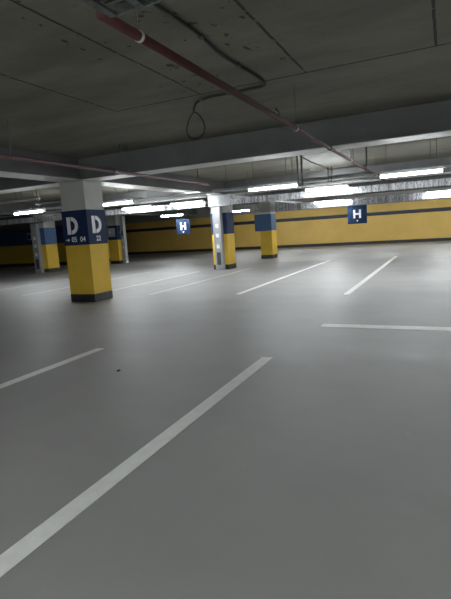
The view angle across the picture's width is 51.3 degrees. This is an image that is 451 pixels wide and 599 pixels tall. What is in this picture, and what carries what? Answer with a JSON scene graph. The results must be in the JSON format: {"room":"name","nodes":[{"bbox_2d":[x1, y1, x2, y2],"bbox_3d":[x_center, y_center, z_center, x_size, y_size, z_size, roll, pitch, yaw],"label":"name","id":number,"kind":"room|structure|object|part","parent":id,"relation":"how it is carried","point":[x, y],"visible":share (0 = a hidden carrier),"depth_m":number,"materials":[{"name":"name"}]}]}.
{"room":"parking garage","nodes":[
{"label":"parking garage","id":0,"kind":"room"},
{"bbox_2d":[0,216,110,266],"bbox_3d":[-19.445,-4.487,37.735,24.400,3.600,3.600,0,9,25],"label":"wall","id":1,"kind":"structure","parent":0,"point":[15,249],"depth_m":33.55,"materials":[{"name":"yellow paint"}]},
{"bbox_2d":[27,233,31,239],"bbox_3d":[-13.817,-4.420,33.047,0.380,0.480,0.037,0,9,25],"label":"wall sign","id":2,"kind":"object","parent":1,"relation":"attached to","point":[28,234],"visible":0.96,"depth_m":33.02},
{"bbox_2d":[0,241,450,598],"bbox_3d":[-8.915,-0.238,17.439,61.600,0.250,48.300,0,9,25],"label":"floor","id":3,"kind":"structure","parent":0,"point":[325,473],"depth_m":3.83,"materials":[{"name":"grey concrete"}]},
{"bbox_2d":[1,279,64,289],"bbox_3d":[-7.223,-0.688,18.912,0.140,0.003,7.100,0,9,25],"label":"parking line","id":4,"kind":"object","parent":3,"relation":"on","point":[63,279],"visible":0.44,"depth_m":18.18,"materials":[{"name":"white paint"}]},
{"bbox_2d":[30,224,44,272],"bbox_3d":[-10.005,-2.708,24.948,0.400,2.600,0.232,0,9,25],"label":"duct","id":5,"kind":"object","parent":3,"relation":"on","point":[35,232],"visible":1,"depth_m":24.87,"materials":[{"name":"metal"}]},
{"bbox_2d":[36,259,39,268],"bbox_3d":[-9.992,-1.882,24.966,0.208,0.520,0.016,0,9,25],"label":"grille","id":6,"kind":"object","parent":5,"relation":"attached to","point":[37,260],"depth_m":24.95,"materials":[{"name":"black metal"}]},
{"bbox_2d":[33,214,59,272],"bbox_3d":[-9.635,-3.028,25.318,0.674,3.078,0.824,0,9,25],"label":"column","id":7,"kind":"structure","parent":3,"relation":"on","point":[47,229],"depth_m":25.06,"materials":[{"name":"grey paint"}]},
{"bbox_3d":[-9.658,-3.400,25.264,0.674,0.879,0.824,0,9,25],"label":"sign panel","id":8,"kind":"part","parent":7,"relation":"part of","materials":[{"name":"blue paint"}]},
{"bbox_3d":[-9.546,-1.609,25.525,0.670,0.204,0.820,0,9,25],"label":"skirting","id":9,"kind":"part","parent":7,"relation":"part of","materials":[{"name":"black paint"}]},
{"bbox_2d":[0,348,103,388],"bbox_3d":[-2.909,1.118,4.678,0.140,0.003,5.050,0,9,25],"label":"parking line","id":10,"kind":"object","parent":3,"relation":"on","point":[42,370],"visible":1,"depth_m":6.01,"materials":[{"name":"white paint"}]},
{"bbox_2d":[22,272,148,295],"bbox_3d":[-4.826,-0.674,17.782,0.140,0.003,7.100,0,9,25],"label":"parking line","id":11,"kind":"object","parent":3,"relation":"on","point":[146,272],"visible":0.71,"depth_m":15.97,"materials":[{"name":"white paint"}]},
{"bbox_2d":[59,180,112,301],"bbox_3d":[-3.667,-1.514,12.378,0.836,3.078,0.750,0,9,25],"label":"column","id":12,"kind":"structure","parent":3,"relation":"on","point":[83,212],"depth_m":12.11,"materials":[{"name":"yellow paint"}]},
{"bbox_3d":[-3.691,-1.887,12.330,0.830,0.879,0.740,0,9,25],"label":"sign panel","id":13,"kind":"part","parent":12,"relation":"part of","materials":[{"name":"blue paint"}]},
{"bbox_3d":[-3.578,-0.097,12.591,0.810,0.204,0.720,0,9,25],"label":"skirting","id":14,"kind":"part","parent":12,"relation":"part of","materials":[{"name":"black paint"}]},
{"bbox_2d":[107,215,122,263],"bbox_3d":[-6.811,-3.781,29.260,0.714,3.078,0.624,0,9,25],"label":"column","id":15,"kind":"structure","parent":3,"relation":"on","point":[115,245],"depth_m":29.01,"materials":[{"name":"yellow paint"}]},
{"bbox_2d":[108,228,114,236],"bbox_3d":[-7.023,-4.123,28.911,0.500,0.520,0.061,0,9,25],"label":"wall sign","id":16,"kind":"object","parent":15,"relation":"attached to","point":[111,231],"visible":1,"depth_m":28.88,"materials":[{"name":"white paint"}]},
{"bbox_3d":[-6.839,-4.153,29.208,0.704,0.879,0.624,0,9,25],"label":"sign panel","id":17,"kind":"part","parent":15,"relation":"part of","materials":[{"name":"blue paint"}]},
{"bbox_3d":[-6.726,-2.363,29.469,0.700,0.204,0.620,0,9,25],"label":"skirting","id":18,"kind":"part","parent":15,"relation":"part of","materials":[{"name":"black paint"}]},
{"bbox_2d":[119,216,128,262],"bbox_3d":[-6.316,-3.709,29.172,0.220,2.900,0.262,0,9,25],"label":"duct","id":19,"kind":"object","parent":3,"relation":"on","point":[121,218],"visible":1,"depth_m":29.09,"materials":[{"name":"metal"}]},
{"bbox_2d":[0,357,272,576],"bbox_3d":[-0.552,1.127,3.605,0.140,0.003,5.120,0,9,25],"label":"parking line","id":20,"kind":"object","parent":3,"relation":"on","point":[11,557],"visible":1,"depth_m":3.10,"materials":[{"name":"white paint"}]},
{"bbox_2d":[112,271,199,290],"bbox_3d":[-2.559,-0.629,16.495,0.160,0.003,6.900,0,9,25],"label":"parking line","id":21,"kind":"object","parent":3,"relation":"on","point":[197,271],"visible":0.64,"depth_m":16.51,"materials":[{"name":"white paint"}]},
{"bbox_2d":[148,268,251,294],"bbox_3d":[-0.502,-0.720,16.236,0.140,0.003,7.600,0,9,25],"label":"parking line","id":22,"kind":"object","parent":3,"relation":"on","point":[248,268],"visible":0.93,"depth_m":15.27,"materials":[{"name":"white paint"}]},
{"bbox_2d":[212,207,225,269],"bbox_3d":[-0.278,-2.533,19.551,0.340,2.600,0.242,0,9,25],"label":"duct","id":23,"kind":"object","parent":3,"relation":"on","point":[216,211],"visible":1,"depth_m":19.47,"materials":[{"name":"metal"}]},
{"bbox_2d":[217,252,220,264],"bbox_3d":[-0.269,-1.705,19.565,0.177,0.520,0.016,0,9,25],"label":"grille","id":24,"kind":"object","parent":23,"relation":"attached to","point":[218,253],"depth_m":19.56,"materials":[{"name":"grey metal"}]},
{"bbox_2d":[210,205,235,269],"bbox_3d":[-0.100,-2.849,19.983,0.734,3.078,0.724,0,9,25],"label":"column","id":25,"kind":"structure","parent":3,"relation":"on","point":[227,211],"depth_m":19.73,"materials":[{"name":"yellow paint"}]},
{"bbox_2d":[208,194,232,206],"bbox_3d":[-0.205,-4.051,19.242,1.060,0.440,0.255,0,9,25],"label":"junction box","id":26,"kind":"object","parent":25,"relation":"attached to","point":[217,200],"visible":0.96,"depth_m":19.14,"materials":[{"name":"white metal"}]},
{"bbox_3d":[-0.472,-4.034,19.237,0.500,0.280,0.015,0,9,25],"label":"lid","id":27,"kind":"part","parent":26,"relation":"part of","materials":[{"name":"white metal"}]},
{"bbox_3d":[0.025,-4.031,19.003,0.300,0.280,0.015,0,9,25],"label":"lid","id":28,"kind":"part","parent":26,"relation":"part of","materials":[{"name":"grey metal"}]},
{"bbox_3d":[-0.123,-3.221,19.929,0.734,0.879,0.724,0,9,25],"label":"sign panel","id":29,"kind":"part","parent":25,"relation":"part of","materials":[{"name":"blue paint"}]},
{"bbox_3d":[-0.011,-1.431,20.190,0.730,0.204,0.720,0,9,25],"label":"skirting","id":30,"kind":"part","parent":25,"relation":"part of","materials":[{"name":"black paint"}]},
{"bbox_2d":[254,201,277,258],"bbox_3d":[2.166,-3.758,25.237,0.944,3.078,0.784,0,9,25],"label":"column","id":31,"kind":"structure","parent":3,"relation":"on","point":[265,221],"depth_m":24.89,"materials":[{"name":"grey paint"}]},
{"bbox_3d":[2.142,-4.130,25.183,0.944,0.879,0.784,0,9,25],"label":"sign panel","id":32,"kind":"part","parent":31,"relation":"part of","materials":[{"name":"blue paint"}]},
{"bbox_3d":[2.382,-2.339,25.384,0.660,0.204,0.780,0,9,25],"label":"skirting","id":33,"kind":"part","parent":31,"relation":"part of","materials":[{"name":"black paint"}]},
{"bbox_2d":[237,260,330,293],"bbox_3d":[2.535,-0.961,16.579,0.140,0.003,10.550,0,9,25],"label":"parking line","id":34,"kind":"object","parent":3,"relation":"on","point":[328,260],"visible":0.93,"depth_m":14.78,"materials":[{"name":"white paint"}]},
{"bbox_2d":[343,256,396,294],"bbox_3d":[5.229,-1.037,15.937,0.140,0.003,11.800,0,9,25],"label":"parking line","id":35,"kind":"object","parent":3,"relation":"on","point":[359,284],"visible":0.93,"depth_m":13.43,"materials":[{"name":"white paint"}]},
{"bbox_2d":[320,324,450,330],"bbox_3d":[5.090,0.436,5.903,7.820,0.003,0.240,0,9,25],"label":"parking line","id":36,"kind":"object","parent":3,"relation":"on","point":[323,325],"visible":1,"depth_m":7.12,"materials":[{"name":"white paint"}]},
{"bbox_2d":[0,0,450,208],"bbox_3d":[-9.156,-4.065,16.880,61.600,0.300,48.300,0,9,25],"label":"ceiling","id":37,"kind":"structure","parent":0,"point":[73,84],"depth_m":6.04,"materials":[{"name":"concrete"}]},
{"bbox_2d":[0,191,39,203],"bbox_3d":[-9.685,-3.574,16.936,8.000,0.620,0.078,0,9,25],"label":"conduit","id":38,"kind":"object","parent":37,"relation":"hanging from","point":[37,198],"visible":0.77,"depth_m":15.59,"materials":[{"name":"metal"}]},
{"bbox_2d":[14,189,45,214],"bbox_3d":[-7.443,-3.694,17.704,1.520,0.881,0.132,0,9,25],"label":"lamp","id":39,"kind":"object","parent":37,"relation":"hanging from","point":[34,210],"visible":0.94,"depth_m":17.69,"materials":[{"name":"white plastic"}]},
{"bbox_2d":[35,189,60,207],"bbox_3d":[-5.744,-3.710,16.619,2.800,0.750,0.040,0,9,25],"label":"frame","id":40,"kind":"object","parent":37,"relation":"hanging from","point":[38,203],"visible":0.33,"depth_m":17.10,"materials":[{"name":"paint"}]},
{"bbox_2d":[0,194,142,213],"bbox_3d":[-6.092,-3.758,17.169,7.300,0.770,0.045,0,9,25],"label":"mounting rail","id":41,"kind":"object","parent":37,"relation":"hanging from","point":[115,194],"visible":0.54,"depth_m":17.39,"materials":[{"name":"metal"}]},
{"bbox_2d":[0,193,207,224],"bbox_3d":[-7.590,-4.340,22.497,15.041,0.970,0.308,0,9,25],"label":"cable tray","id":42,"kind":"object","parent":37,"relation":"hanging from","point":[205,204],"visible":0.72,"depth_m":21.02,"materials":[{"name":"metal"}]},
{"bbox_2d":[0,119,210,185],"bbox_3d":[-2.543,-2.956,9.696,0.091,0.641,9.700,0,9,25],"label":"pipe","id":43,"kind":"object","parent":37,"relation":"hanging from","point":[3,156],"visible":0.99,"depth_m":9.42,"materials":[{"name":"metal"}]},
{"bbox_3d":[-3.516,-2.636,7.637,0.023,0.559,0.026,0,9,25],"label":"hanger rod","id":44,"kind":"part","parent":43,"relation":"part of","materials":[{"name":"paint"}]},
{"bbox_3d":[-2.280,-3.095,10.253,0.023,0.559,0.026,0,9,25],"label":"hanger rod","id":45,"kind":"part","parent":43,"relation":"part of","materials":[{"name":"paint"}]},
{"bbox_2d":[103,195,134,205],"bbox_3d":[-3.780,-3.672,15.977,1.520,0.881,0.132,0,9,25],"label":"lamp","id":46,"kind":"object","parent":37,"relation":"hanging from","point":[129,200],"visible":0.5,"depth_m":15.88,"materials":[{"name":"paint"}]},
{"bbox_2d":[81,0,166,17],"bbox_3d":[0.593,-1.980,1.937,3.000,0.720,0.308,0,9,25],"label":"cable tray","id":47,"kind":"object","parent":37,"relation":"hanging from","point":[125,6],"visible":1,"depth_m":2.67,"materials":[{"name":"metal"}]},
{"bbox_2d":[10,172,247,213],"bbox_3d":[-3.927,-4.180,18.590,13.000,0.615,0.068,0,9,25],"label":"conduit","id":48,"kind":"object","parent":37,"relation":"hanging from","point":[247,172],"visible":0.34,"depth_m":17.50,"materials":[{"name":"metal"}]},
{"bbox_2d":[122,190,152,209],"bbox_3d":[-3.804,-4.290,20.024,1.520,0.836,0.132,0,9,25],"label":"lamp","id":49,"kind":"object","parent":37,"relation":"hanging from","point":[148,205],"visible":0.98,"depth_m":20.00,"materials":[{"name":"paint"}]},
{"bbox_2d":[0,147,324,202],"bbox_3d":[-2.903,-3.627,14.004,0.638,0.511,47.668,0,9,25],"label":"beam","id":50,"kind":"structure","parent":37,"relation":"attached to","point":[9,168],"depth_m":11.80,"materials":[{"name":"concrete"}]},
{"bbox_2d":[161,213,183,216],"bbox_3d":[-3.127,-5.113,27.454,1.520,0.476,0.132,0,9,25],"label":"lamp","id":51,"kind":"object","parent":37,"relation":"hanging from","point":[178,214],"visible":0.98,"depth_m":27.40,"materials":[{"name":"paint"}]},
{"bbox_2d":[176,213,190,234],"bbox_3d":[-2.546,-4.898,27.892,0.920,2.050,0.056,0,9,25],"label":"hanging sign","id":52,"kind":"object","parent":37,"relation":"hanging from","point":[183,225],"visible":0.87,"depth_m":27.95,"materials":[{"name":"blue paint"}]},
{"bbox_2d":[170,193,203,205],"bbox_3d":[-1.587,-4.276,18.979,1.520,0.836,0.132,0,9,25],"label":"lamp","id":53,"kind":"object","parent":37,"relation":"hanging from","point":[193,201],"visible":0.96,"depth_m":18.97,"materials":[{"name":"paint"}]},
{"bbox_2d":[153,3,265,138],"bbox_3d":[-0.299,-2.474,5.025,1.330,0.525,4.947,-2,8,8],"label":"hanging cable","id":54,"kind":"object","parent":37,"relation":"hanging from","point":[200,35],"visible":0.96,"depth_m":5.62,"materials":[{"name":"rubber"}]},
{"bbox_2d":[0,174,450,219],"bbox_3d":[-4.005,-5.566,27.790,60.980,0.519,0.608,0,9,25],"label":"beam","id":55,"kind":"structure","parent":37,"relation":"attached to","point":[442,176],"depth_m":23.75,"materials":[{"name":"concrete"}]},
{"bbox_2d":[0,100,450,193],"bbox_3d":[-10.037,-3.322,15.019,60.980,0.519,0.568,0,9,25],"label":"beam","id":56,"kind":"structure","parent":37,"relation":"attached to","point":[429,120],"depth_m":9.58,"materials":[{"name":"concrete"}]},
{"bbox_2d":[0,156,450,217],"bbox_3d":[-6.431,-4.664,22.655,60.980,0.519,0.608,0,9,25],"label":"beam","id":57,"kind":"structure","parent":37,"relation":"attached to","point":[441,161],"depth_m":18.13,"materials":[{"name":"concrete"}]},
{"bbox_2d":[233,208,249,211],"bbox_3d":[0.929,-6.385,32.034,1.520,0.764,0.132,0,9,25],"label":"lamp","id":58,"kind":"object","parent":37,"relation":"hanging from","point":[247,209],"visible":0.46,"depth_m":31.92,"materials":[{"name":"paint"}]},
{"bbox_2d":[96,10,401,190],"bbox_3d":[3.832,-3.804,12.751,0.087,0.639,22.000,0,9,25],"label":"pipe","id":59,"kind":"object","parent":37,"relation":"hanging from","point":[120,25],"visible":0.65,"depth_m":4.12,"materials":[{"name":"red metal"}]},
{"bbox_3d":[1.004,-2.791,6.762,0.009,0.561,0.010,0,9,25],"label":"hanger rod","id":60,"kind":"part","parent":59,"relation":"part of","materials":[{"name":"paint"}]},
{"bbox_2d":[248,156,298,190],"bbox_3d":[1.349,-3.642,13.560,1.520,0.881,0.132,0,9,25],"label":"lamp","id":61,"kind":"object","parent":37,"relation":"hanging from","point":[293,184],"visible":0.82,"depth_m":13.56,"materials":[{"name":"paint"}]},
{"bbox_2d":[305,176,348,190],"bbox_3d":[3.548,-4.279,16.553,1.520,0.782,0.132,0,9,25],"label":"lamp","id":62,"kind":"object","parent":37,"relation":"hanging from","point":[343,185],"visible":0.98,"depth_m":16.53,"materials":[{"name":"paint"}]},
{"bbox_2d":[314,199,343,203],"bbox_3d":[5.176,-5.086,23.537,1.520,0.440,0.132,0,9,25],"label":"lamp","id":63,"kind":"object","parent":37,"relation":"hanging from","point":[335,200],"visible":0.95,"depth_m":23.51,"materials":[{"name":"paint"}]},
{"bbox_2d":[212,158,450,191],"bbox_3d":[4.582,-3.695,12.139,11.100,0.770,0.045,0,9,25],"label":"mounting rail","id":64,"kind":"object","parent":37,"relation":"hanging from","point":[444,166],"visible":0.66,"depth_m":12.94,"materials":[{"name":"metal"}]},
{"bbox_2d":[296,147,371,185],"bbox_3d":[2.896,-3.611,12.667,2.000,0.880,0.040,0,9,25],"label":"frame","id":65,"kind":"object","parent":37,"relation":"hanging from","point":[327,168],"visible":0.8,"depth_m":12.73,"materials":[{"name":"paint"}]},
{"bbox_2d":[230,163,450,204],"bbox_3d":[6.928,-4.255,15.655,14.860,0.970,0.308,0,9,25],"label":"cable tray","id":66,"kind":"object","parent":37,"relation":"hanging from","point":[445,181],"visible":1,"depth_m":16.81,"materials":[{"name":"metal"}]},
{"bbox_3d":[6.951,-3.889,15.709,14.860,0.230,0.308,0,9,25],"label":"ladder frame","id":67,"kind":"part","parent":66,"relation":"part of","materials":[{"name":"metal"}]},
{"bbox_2d":[255,192,450,212],"bbox_3d":[9.199,-5.331,22.501,16.600,1.100,0.308,0,9,25],"label":"cable tray","id":68,"kind":"object","parent":37,"relation":"hanging from","point":[413,196],"visible":0.86,"depth_m":23.44,"materials":[{"name":"metal"}]},
{"bbox_2d":[347,205,366,223],"bbox_3d":[6.638,-4.301,23.659,0.950,0.950,0.056,0,9,25],"label":"hanging sign","id":69,"kind":"object","parent":68,"relation":"hanging from","point":[357,214],"visible":1,"depth_m":23.64,"materials":[{"name":"blue paint"}]},
{"bbox_2d":[380,138,443,177],"bbox_3d":[4.723,-3.623,11.970,1.520,0.881,0.132,0,9,25],"label":"lamp","id":70,"kind":"object","parent":37,"relation":"hanging from","point":[436,169],"visible":0.96,"depth_m":11.93,"materials":[{"name":"paint"}]},
{"bbox_2d":[426,187,450,193],"bbox_3d":[9.906,-5.069,21.306,1.520,0.422,0.132,0,9,25],"label":"lamp","id":71,"kind":"object","parent":37,"relation":"hanging from","point":[447,190],"visible":0.97,"depth_m":21.39,"materials":[{"name":"paint"}]},
{"bbox_2d":[121,187,450,254],"bbox_3d":[1.089,-5.904,38.594,61.000,3.600,0.300,0,9,25],"label":"wall","id":72,"kind":"structure","parent":0,"point":[426,220],"depth_m":35.80,"materials":[{"name":"yellow paint"}]},
{"bbox_2d":[0,203,196,215],"bbox_3d":[-12.771,-3.685,18.655,0.658,0.511,47.668,0,9,25],"label":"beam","id":73,"kind":"structure","parent":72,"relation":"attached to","point":[9,206],"depth_m":25.70,"materials":[{"name":"concrete"}]}
]}

